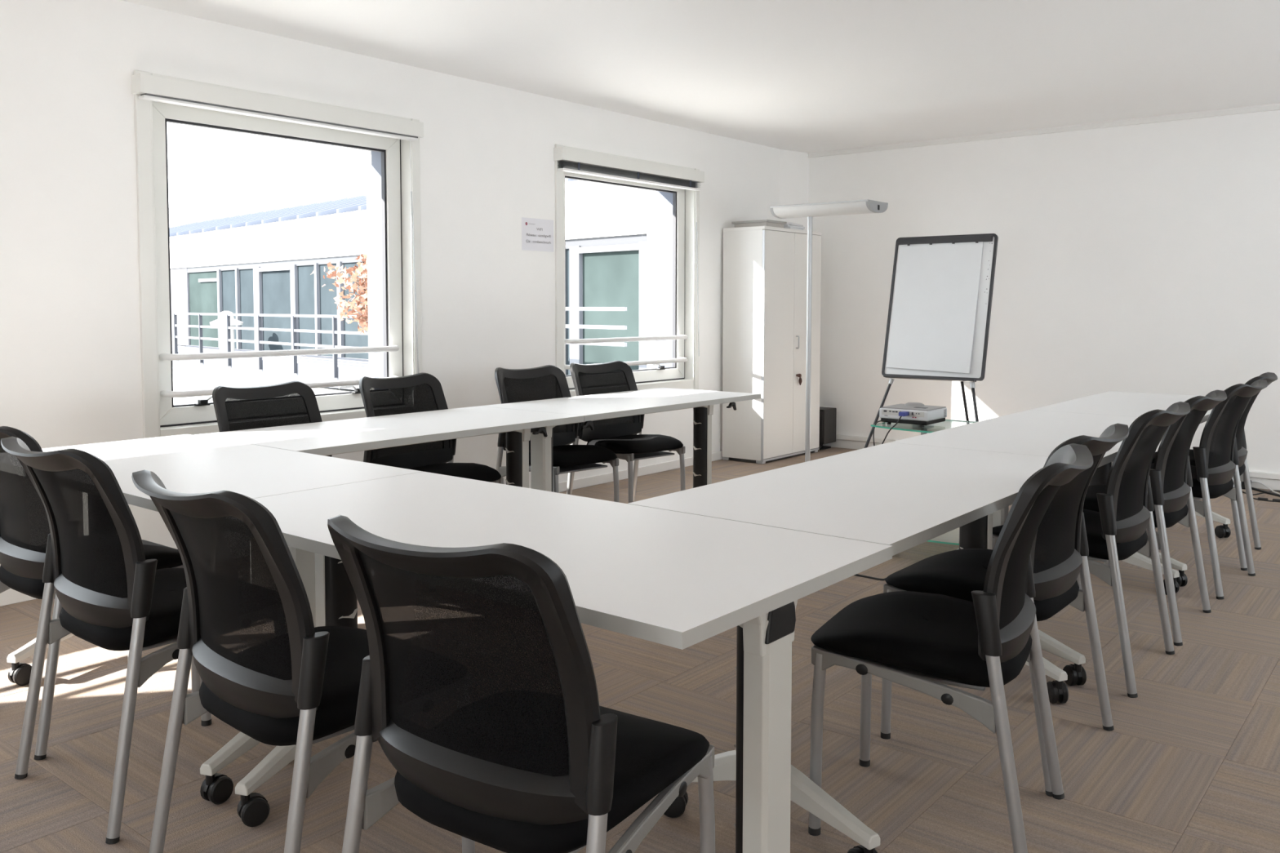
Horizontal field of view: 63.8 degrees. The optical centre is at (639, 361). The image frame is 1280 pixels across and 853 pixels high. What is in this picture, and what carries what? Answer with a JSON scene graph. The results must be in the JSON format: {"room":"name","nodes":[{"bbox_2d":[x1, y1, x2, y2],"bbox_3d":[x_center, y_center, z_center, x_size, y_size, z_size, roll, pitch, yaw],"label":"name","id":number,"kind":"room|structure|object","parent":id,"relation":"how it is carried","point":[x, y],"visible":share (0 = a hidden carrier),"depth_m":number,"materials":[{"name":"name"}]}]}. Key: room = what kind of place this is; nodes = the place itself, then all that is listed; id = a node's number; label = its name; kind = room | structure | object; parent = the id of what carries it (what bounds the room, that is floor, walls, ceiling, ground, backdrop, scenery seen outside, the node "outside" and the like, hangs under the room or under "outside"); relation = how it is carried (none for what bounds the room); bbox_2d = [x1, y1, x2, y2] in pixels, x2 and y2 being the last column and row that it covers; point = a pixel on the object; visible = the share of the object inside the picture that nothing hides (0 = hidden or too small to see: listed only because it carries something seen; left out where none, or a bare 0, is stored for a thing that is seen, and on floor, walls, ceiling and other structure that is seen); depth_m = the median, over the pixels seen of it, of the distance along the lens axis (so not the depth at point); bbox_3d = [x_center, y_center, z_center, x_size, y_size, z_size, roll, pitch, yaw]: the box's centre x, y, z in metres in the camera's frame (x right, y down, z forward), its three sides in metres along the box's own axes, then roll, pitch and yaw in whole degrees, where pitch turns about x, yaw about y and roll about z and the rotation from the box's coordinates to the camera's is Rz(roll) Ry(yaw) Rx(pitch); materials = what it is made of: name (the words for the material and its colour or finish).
{"room":"meeting room","nodes":[
{"label":"meeting room","id":0,"kind":"room"},
{"bbox_2d":[0,0,780,565],"bbox_3d":[-2.497,-0.361,4.481,0.180,2.750,12.635,3,4,39],"label":"wall","id":1,"kind":"structure","parent":0,"point":[70,344],"depth_m":4.98,"materials":[{"name":"paint"}]},
{"bbox_2d":[133,69,422,438],"bbox_3d":[-1.876,-0.488,5.353,0.438,1.699,1.609,3,4,39],"label":"window","id":2,"kind":"structure","parent":1,"relation":"in","point":[397,349],"depth_m":5.21,"materials":[{"name":"white plastic"}]},
{"bbox_2d":[131,72,423,190],"bbox_3d":[-1.737,-0.599,5.198,0.082,1.412,1.574,3,4,39],"label":"blind","id":3,"kind":"object","parent":2,"relation":"attached to","point":[150,87],"visible":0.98,"depth_m":5.02,"materials":[{"name":"white"}]},
{"bbox_2d":[0,451,722,606],"bbox_3d":[-2.534,0.970,4.354,0.014,0.066,11.880,3,4,39],"label":"baseboard","id":4,"kind":"structure","parent":1,"relation":"attached to","point":[9,597],"depth_m":7.13,"materials":[{"name":"white paint"}]},
{"bbox_2d":[521,217,553,252],"bbox_3d":[-0.652,-0.809,6.587,0.006,0.206,0.288,3,4,39],"label":"notice","id":5,"kind":"object","parent":1,"relation":"attached to","point":[537,234],"visible":1,"depth_m":6.58,"materials":[{"name":"white paper"}]},
{"bbox_2d":[555,143,699,396],"bbox_3d":[-0.174,-0.601,7.450,0.438,1.699,1.609,3,4,39],"label":"window","id":6,"kind":"structure","parent":1,"relation":"in","point":[676,362],"depth_m":7.89,"materials":[{"name":"white plastic"}]},
{"bbox_2d":[553,146,704,222],"bbox_3d":[-0.035,-0.711,7.295,0.082,1.412,1.574,3,4,39],"label":"blind","id":7,"kind":"object","parent":6,"relation":"attached to","point":[571,160],"visible":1,"depth_m":7.14,"materials":[{"name":"white"}]},
{"bbox_2d":[779,149,808,230],"bbox_3d":[1.345,-0.539,9.010,0.080,2.580,0.355,3,4,39],"label":"wall","id":8,"kind":"structure","parent":1,"relation":"attached to","point":[793,165],"depth_m":8.95,"materials":[{"name":"paint"}]},
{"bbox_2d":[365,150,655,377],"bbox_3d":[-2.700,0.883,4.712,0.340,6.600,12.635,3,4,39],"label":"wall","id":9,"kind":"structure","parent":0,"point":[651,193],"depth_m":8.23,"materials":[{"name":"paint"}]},
{"bbox_2d":[0,447,1279,852],"bbox_3d":[-0.011,1.132,2.465,7.210,0.050,12.875,3,4,39],"label":"floor","id":10,"kind":"structure","parent":0,"point":[1190,763],"depth_m":2.88,"materials":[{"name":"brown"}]},
{"bbox_2d":[0,426,199,759],"bbox_3d":[-1.712,0.616,3.120,0.549,0.913,0.604,2,4,37],"label":"mesh chair","id":11,"kind":"object","parent":10,"relation":"on","point":[24,529],"visible":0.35,"depth_m":2.92,"materials":[{"name":"black fabric"}]},
{"bbox_2d":[0,436,290,844],"bbox_3d":[-1.285,0.640,2.686,0.549,0.913,0.604,3,4,38],"label":"mesh chair","id":12,"kind":"object","parent":10,"relation":"on","point":[111,597],"visible":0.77,"depth_m":2.48,"materials":[{"name":"black fabric"}]},
{"bbox_2d":[7,434,422,804],"bbox_3d":[-1.431,0.693,3.293,1.576,0.735,0.762,3,4,39],"label":"table","id":13,"kind":"object","parent":10,"relation":"on","point":[188,464],"visible":0.33,"depth_m":3.12,"materials":[{"name":"grey laminate"}]},
{"bbox_2d":[212,381,332,457],"bbox_3d":[-1.417,0.557,4.210,0.604,0.913,0.549,3,4,39],"label":"mesh chair","id":14,"kind":"object","parent":10,"relation":"on","point":[291,402],"visible":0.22,"depth_m":4.34,"materials":[{"name":"black fabric"}]},
{"bbox_2d":[131,469,475,852],"bbox_3d":[-0.697,0.669,2.148,0.549,0.913,0.604,3,4,42],"label":"mesh chair","id":15,"kind":"object","parent":10,"relation":"on","point":[264,667],"visible":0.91,"depth_m":1.95,"materials":[{"name":"black fabric"}]},
{"bbox_2d":[194,405,583,488],"bbox_3d":[-0.996,0.635,4.373,0.712,0.735,1.482,3,4,39],"label":"table","id":16,"kind":"object","parent":10,"relation":"on","point":[358,434],"visible":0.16,"depth_m":4.29,"materials":[{"name":"grey laminate"}]},
{"bbox_2d":[359,373,503,484],"bbox_3d":[-0.973,0.527,4.757,0.604,0.913,0.549,3,4,39],"label":"mesh chair","id":17,"kind":"object","parent":10,"relation":"on","point":[420,392],"visible":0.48,"depth_m":4.85,"materials":[{"name":"black fabric"}]},
{"bbox_2d":[327,515,715,852],"bbox_3d":[-0.190,0.691,1.748,0.549,0.913,0.604,2,4,33],"label":"mesh chair","id":18,"kind":"object","parent":10,"relation":"on","point":[477,686],"visible":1,"depth_m":1.57,"materials":[{"name":"black fabric"}]},
{"bbox_2d":[494,364,619,502],"bbox_3d":[-0.448,0.492,5.410,0.549,0.913,0.604,-3,4,-44],"label":"mesh chair","id":19,"kind":"object","parent":10,"relation":"on","point":[548,381],"visible":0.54,"depth_m":5.46,"materials":[{"name":"black fabric"}]},
{"bbox_2d":[235,471,892,852],"bbox_3d":[-0.332,0.742,2.402,1.622,0.735,0.761,3,4,39],"label":"table","id":20,"kind":"object","parent":10,"relation":"on","point":[677,580],"visible":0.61,"depth_m":2.09,"materials":[{"name":"grey laminate"}]},
{"bbox_2d":[480,387,760,492],"bbox_3d":[-0.056,0.573,5.533,0.710,0.735,1.503,3,4,39],"label":"table","id":21,"kind":"object","parent":10,"relation":"on","point":[593,407],"visible":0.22,"depth_m":5.41,"materials":[{"name":"grey laminate"}]},
{"bbox_2d":[569,360,685,502],"bbox_3d":[-0.083,0.468,5.860,0.549,0.913,0.604,-3,4,-44],"label":"mesh chair","id":22,"kind":"object","parent":10,"relation":"on","point":[623,436],"visible":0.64,"depth_m":5.90,"materials":[{"name":"black fabric"}]},
{"bbox_2d":[722,226,821,464],"bbox_3d":[1.104,-0.143,8.420,0.424,1.852,0.888,3,4,39],"label":"storage cabinet","id":23,"kind":"object","parent":10,"relation":"on","point":[764,313],"visible":0.95,"depth_m":8.14,"materials":[{"name":"white metal"}]},
{"bbox_2d":[731,219,786,227],"bbox_3d":[0.948,-1.083,8.171,0.330,0.052,0.290,3,4,39],"label":"flat box","id":24,"kind":"object","parent":23,"relation":"on","point":[771,223],"visible":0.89,"depth_m":8.07,"materials":[{"name":"grey cardboard"}]},
{"bbox_2d":[734,222,783,227],"bbox_3d":[0.948,-1.074,8.172,0.300,0.034,0.260,3,4,39],"label":"tray","id":25,"kind":"object","parent":24,"relation":"on","point":[780,224],"depth_m":8.07,"materials":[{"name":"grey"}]},
{"bbox_2d":[783,222,804,230],"bbox_3d":[1.176,-1.094,8.397,0.254,0.050,0.318,2,4,31],"label":"paper stack","id":26,"kind":"object","parent":23,"relation":"on","point":[788,225],"visible":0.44,"depth_m":8.28,"materials":[{"name":"white paper"}]},
{"bbox_2d":[817,406,836,449],"bbox_3d":[1.534,0.583,8.891,0.220,0.352,0.285,3,4,39],"label":"loudspeaker","id":27,"kind":"object","parent":10,"relation":"on","point":[828,415],"visible":0.43,"depth_m":8.82,"materials":[{"name":"black"}]},
{"bbox_2d":[819,410,822,442],"bbox_3d":[1.491,0.558,8.821,0.170,0.270,0.007,3,4,39],"label":"grille","id":28,"kind":"object","parent":27,"relation":"attached to","point":[820,411],"depth_m":8.77,"materials":[{"name":"black"}]},
{"bbox_2d":[769,199,888,462],"bbox_3d":[1.346,-0.143,7.409,0.789,1.962,0.306,3,4,39],"label":"floor lamp","id":29,"kind":"object","parent":10,"relation":"on","point":[809,211],"visible":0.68,"depth_m":7.44,"materials":[{"name":"grey metal"}]},
{"bbox_2d":[628,442,1068,852],"bbox_3d":[0.700,0.712,2.966,0.725,0.735,1.594,3,4,39],"label":"table","id":30,"kind":"object","parent":10,"relation":"on","point":[902,496],"visible":0.41,"depth_m":2.72,"materials":[{"name":"grey laminate"}]},
{"bbox_2d":[854,573,885,580],"bbox_3d":[1.168,0.982,4.712,0.613,0.009,0.175,0,3,-5],"label":"cable","id":31,"kind":"object","parent":10,"relation":"on","point":[856,575],"visible":0.38,"depth_m":4.67,"materials":[{"name":"black plastic"}]},
{"bbox_2d":[871,419,977,550],"bbox_3d":[1.540,0.641,5.166,0.680,0.640,0.660,3,4,39],"label":"trolley","id":32,"kind":"object","parent":10,"relation":"on","point":[923,429],"visible":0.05,"depth_m":5.29,"materials":[{"name":"teal"}]},
{"bbox_2d":[872,420,885,445],"bbox_3d":[1.205,0.566,5.173,0.065,0.528,0.154,0,3,8],"label":"power cable","id":33,"kind":"object","parent":32,"relation":"on","point":[879,420],"visible":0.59,"depth_m":5.21,"materials":[{"name":"black plastic"}]},
{"bbox_2d":[879,402,946,426],"bbox_3d":[1.399,0.270,5.262,0.263,0.104,0.248,3,4,39],"label":"projector","id":34,"kind":"object","parent":32,"relation":"on","point":[922,415],"visible":0.94,"depth_m":5.19,"materials":[{"name":"white plastic"}]},
{"bbox_2d":[881,411,909,444],"bbox_3d":[1.261,0.543,5.144,0.132,0.580,0.130,2,4,30],"label":"cable","id":35,"kind":"object","parent":34,"relation":"hanging from","point":[901,414],"visible":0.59,"depth_m":5.12,"materials":[{"name":"black plastic"}]},
{"bbox_2d":[880,417,945,425],"bbox_3d":[1.399,0.299,5.265,0.250,0.022,0.233,3,4,39],"label":"tray","id":36,"kind":"object","parent":32,"relation":"on","point":[922,421],"depth_m":5.16,"materials":[{"name":"black plastic"}]},
{"bbox_2d":[871,419,977,432],"bbox_3d":[1.572,0.331,5.188,0.680,0.008,0.560,3,4,39],"label":"glass shelf","id":37,"kind":"object","parent":32,"relation":"attached to","point":[914,426],"depth_m":5.30,"materials":[{"name":"teal"}]},
{"bbox_2d":[927,540,959,545],"bbox_3d":[1.521,0.841,5.153,0.600,0.008,0.600,3,4,39],"label":"glass shelf","id":38,"kind":"object","parent":32,"relation":"attached to","point":[955,544],"depth_m":4.85,"materials":[{"name":"teal glass"}]},
{"bbox_2d":[864,233,998,448],"bbox_3d":[2.178,-0.022,7.318,0.981,1.726,0.924,3,4,39],"label":"flip chart","id":39,"kind":"object","parent":10,"relation":"on","point":[942,286],"visible":0.91,"depth_m":7.10,"materials":[{"name":"white"}]},
{"bbox_2d":[883,375,976,382],"bbox_3d":[1.985,0.120,7.068,0.653,0.020,0.045,3,4,39],"label":"tray","id":40,"kind":"object","parent":39,"relation":"on","point":[950,378],"depth_m":7.02,"materials":[{"name":"grey metal"}]},
{"bbox_2d":[808,443,1093,852],"bbox_3d":[0.738,0.654,2.448,0.604,0.913,0.549,2,4,29],"label":"mesh chair","id":41,"kind":"object","parent":10,"relation":"on","point":[923,642],"visible":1,"depth_m":2.30,"materials":[{"name":"black fabric"}]},
{"bbox_2d":[880,423,1128,796],"bbox_3d":[1.038,0.628,2.924,0.604,0.913,0.549,3,4,39],"label":"mesh chair","id":42,"kind":"object","parent":10,"relation":"on","point":[1060,552],"visible":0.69,"depth_m":2.83,"materials":[{"name":"black fabric"}]},
{"bbox_2d":[890,409,1179,685],"bbox_3d":[1.654,0.649,4.142,0.724,0.735,1.617,3,4,39],"label":"table","id":43,"kind":"object","parent":10,"relation":"on","point":[1029,432],"visible":0.26,"depth_m":4.02,"materials":[{"name":"grey laminate"}]},
{"bbox_2d":[991,401,1190,697],"bbox_3d":[1.556,0.593,3.578,0.604,0.913,0.549,3,4,39],"label":"mesh chair","id":44,"kind":"object","parent":10,"relation":"on","point":[1114,533],"visible":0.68,"depth_m":3.36,"materials":[{"name":"black fabric"}]},
{"bbox_2d":[1031,391,1231,586],"bbox_3d":[2.576,0.588,5.278,0.722,0.735,1.511,3,4,39],"label":"table","id":45,"kind":"object","parent":10,"relation":"on","point":[1109,402],"visible":0.17,"depth_m":5.25,"materials":[{"name":"grey laminate"}]},
{"bbox_2d":[1076,390,1226,646],"bbox_3d":[1.960,0.566,4.073,0.604,0.913,0.549,3,4,39],"label":"mesh chair","id":46,"kind":"object","parent":10,"relation":"on","point":[1171,477],"visible":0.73,"depth_m":3.86,"materials":[{"name":"black fabric"}]},
{"bbox_2d":[1103,379,1267,599],"bbox_3d":[2.475,0.534,4.665,0.604,0.913,0.549,3,4,43],"label":"mesh chair","id":47,"kind":"object","parent":10,"relation":"on","point":[1216,458],"visible":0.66,"depth_m":4.45,"materials":[{"name":"black plastic"}]},
{"bbox_2d":[1151,372,1277,570],"bbox_3d":[2.817,0.509,5.139,0.604,0.913,0.549,2,4,37],"label":"mesh chair","id":48,"kind":"object","parent":10,"relation":"on","point":[1270,377],"visible":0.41,"depth_m":5.00,"materials":[{"name":"black plastic"}]},
{"bbox_2d":[1240,480,1251,489],"bbox_3d":[4.096,0.827,6.978,0.085,0.075,0.075,3,4,39],"label":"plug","id":49,"kind":"object","parent":10,"relation":"on","point":[1242,484],"visible":0.23,"depth_m":6.95,"materials":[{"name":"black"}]},
{"bbox_2d":[1242,490,1279,495],"bbox_3d":[4.165,0.870,6.802,0.358,0.008,0.117,0,3,-7],"label":"cable","id":50,"kind":"object","parent":10,"relation":"on","point":[1269,491],"visible":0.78,"depth_m":6.79,"materials":[{"name":"black plastic"}]},
{"bbox_2d":[1251,487,1279,497],"bbox_3d":[4.163,0.874,6.663,0.032,0.016,0.610,0,3,-7],"label":"cable","id":51,"kind":"object","parent":10,"relation":"on","point":[1252,488],"visible":0.89,"depth_m":6.79,"materials":[{"name":"black plastic"}]},
{"bbox_2d":[1251,480,1279,494],"bbox_3d":[4.180,0.850,6.749,0.079,0.057,0.482,0,3,2],"label":"cable","id":52,"kind":"object","parent":10,"relation":"on","point":[1266,486],"visible":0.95,"depth_m":6.91,"materials":[{"name":"white plastic"}]},
{"bbox_2d":[1253,497,1279,502],"bbox_3d":[4.044,0.881,6.511,0.353,0.018,0.066,2,4,36],"label":"cable","id":53,"kind":"object","parent":10,"relation":"on","point":[1259,498],"visible":0.86,"depth_m":6.53,"materials":[{"name":"black plastic"}]},
{"bbox_2d":[120,0,1279,152],"bbox_3d":[0.129,-1.542,2.285,6.580,0.150,12.235,3,4,39],"label":"ceiling","id":54,"kind":"structure","parent":0,"point":[805,76],"depth_m":5.44,"materials":[{"name":"white paint"}]},
{"bbox_2d":[808,110,1279,473],"bbox_3d":[4.052,-0.503,7.171,6.960,2.750,0.200,3,4,39],"label":"wall","id":55,"kind":"structure","parent":0,"point":[1145,257],"depth_m":7.64,"materials":[{"name":"paint"}]},
{"bbox_2d":[808,102,1279,157],"bbox_3d":[4.006,-1.699,7.002,6.500,0.042,0.020,3,4,39],"label":"trim","id":56,"kind":"structure","parent":55,"relation":"attached to","point":[1269,107],"depth_m":7.69,"materials":[{"name":"white paint"}]},
{"bbox_2d":[822,434,1279,490],"bbox_3d":[4.001,0.800,7.132,6.500,0.112,0.034,3,4,39],"label":"baseboard","id":57,"kind":"structure","parent":55,"relation":"attached to","point":[1272,481],"depth_m":8.70,"materials":[{"name":"white paint"}]},
{"label":"outside","id":58,"kind":"structure","parent":0,"visible":0},
{"bbox_2d":[173,373,354,404],"bbox_3d":[-8.600,1.099,17.743,24.400,0.850,10.600,3,4,39],"label":"roof","id":59,"kind":"structure","parent":58,"point":[180,382],"depth_m":24.01,"materials":[{"name":"stone"}]},
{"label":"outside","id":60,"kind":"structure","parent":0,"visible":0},
{"bbox_2d":[214,376,337,388],"bbox_3d":[-19.026,2.988,28.503,54.800,0.200,100.000,3,4,39],"label":"ground","id":61,"kind":"structure","parent":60,"point":[244,378],"depth_m":61.77,"materials":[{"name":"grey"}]},
{"bbox_2d":[311,242,368,334],"bbox_3d":[-3.560,0.926,14.718,1.677,5.438,1.937,3,4,39],"label":"autumn tree","id":62,"kind":"object","parent":61,"relation":"on","point":[362,271],"visible":0.21,"depth_m":14.26,"materials":[{"name":"brown plant"}]},
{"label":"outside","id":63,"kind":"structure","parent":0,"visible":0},
{"bbox_2d":[168,177,647,375],"bbox_3d":[-7.458,-2.650,29.363,5.050,5.180,40.000,-3,4,-43],"label":"office wing","id":64,"kind":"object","parent":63,"point":[262,262],"visible":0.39,"depth_m":26.83},
{"bbox_2d":[172,344,368,390],"bbox_3d":[-8.346,0.154,25.950,2.400,0.450,36.000,-3,4,-43],"label":"terrace","id":65,"kind":"object","parent":64,"relation":"attached to","point":[309,369],"visible":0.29,"depth_m":24.98,"materials":[{"name":"concrete"}]},
{"bbox_2d":[209,311,243,352],"bbox_3d":[-11.569,-0.808,28.776,0.880,1.200,0.867,3,4,39],"label":"roof vent","id":66,"kind":"object","parent":65,"relation":"on","point":[221,322],"visible":0.71,"depth_m":28.60,"materials":[{"name":"metal"}]},
{"bbox_2d":[171,312,368,377],"bbox_3d":[-10.787,-0.565,26.713,0.080,1.360,19.500,-3,4,-43],"label":"balcony railing","id":67,"kind":"object","parent":65,"relation":"attached to","point":[228,327],"visible":0.55,"depth_m":25.05,"materials":[{"name":"grey metal"}]},
{"bbox_2d":[565,306,626,346],"bbox_3d":[-1.989,-0.175,17.629,0.080,1.515,5.200,-3,4,-43],"label":"balcony railing","id":68,"kind":"object","parent":65,"relation":"on","point":[573,308],"visible":0.21,"depth_m":16.10,"materials":[{"name":"grey metal"}]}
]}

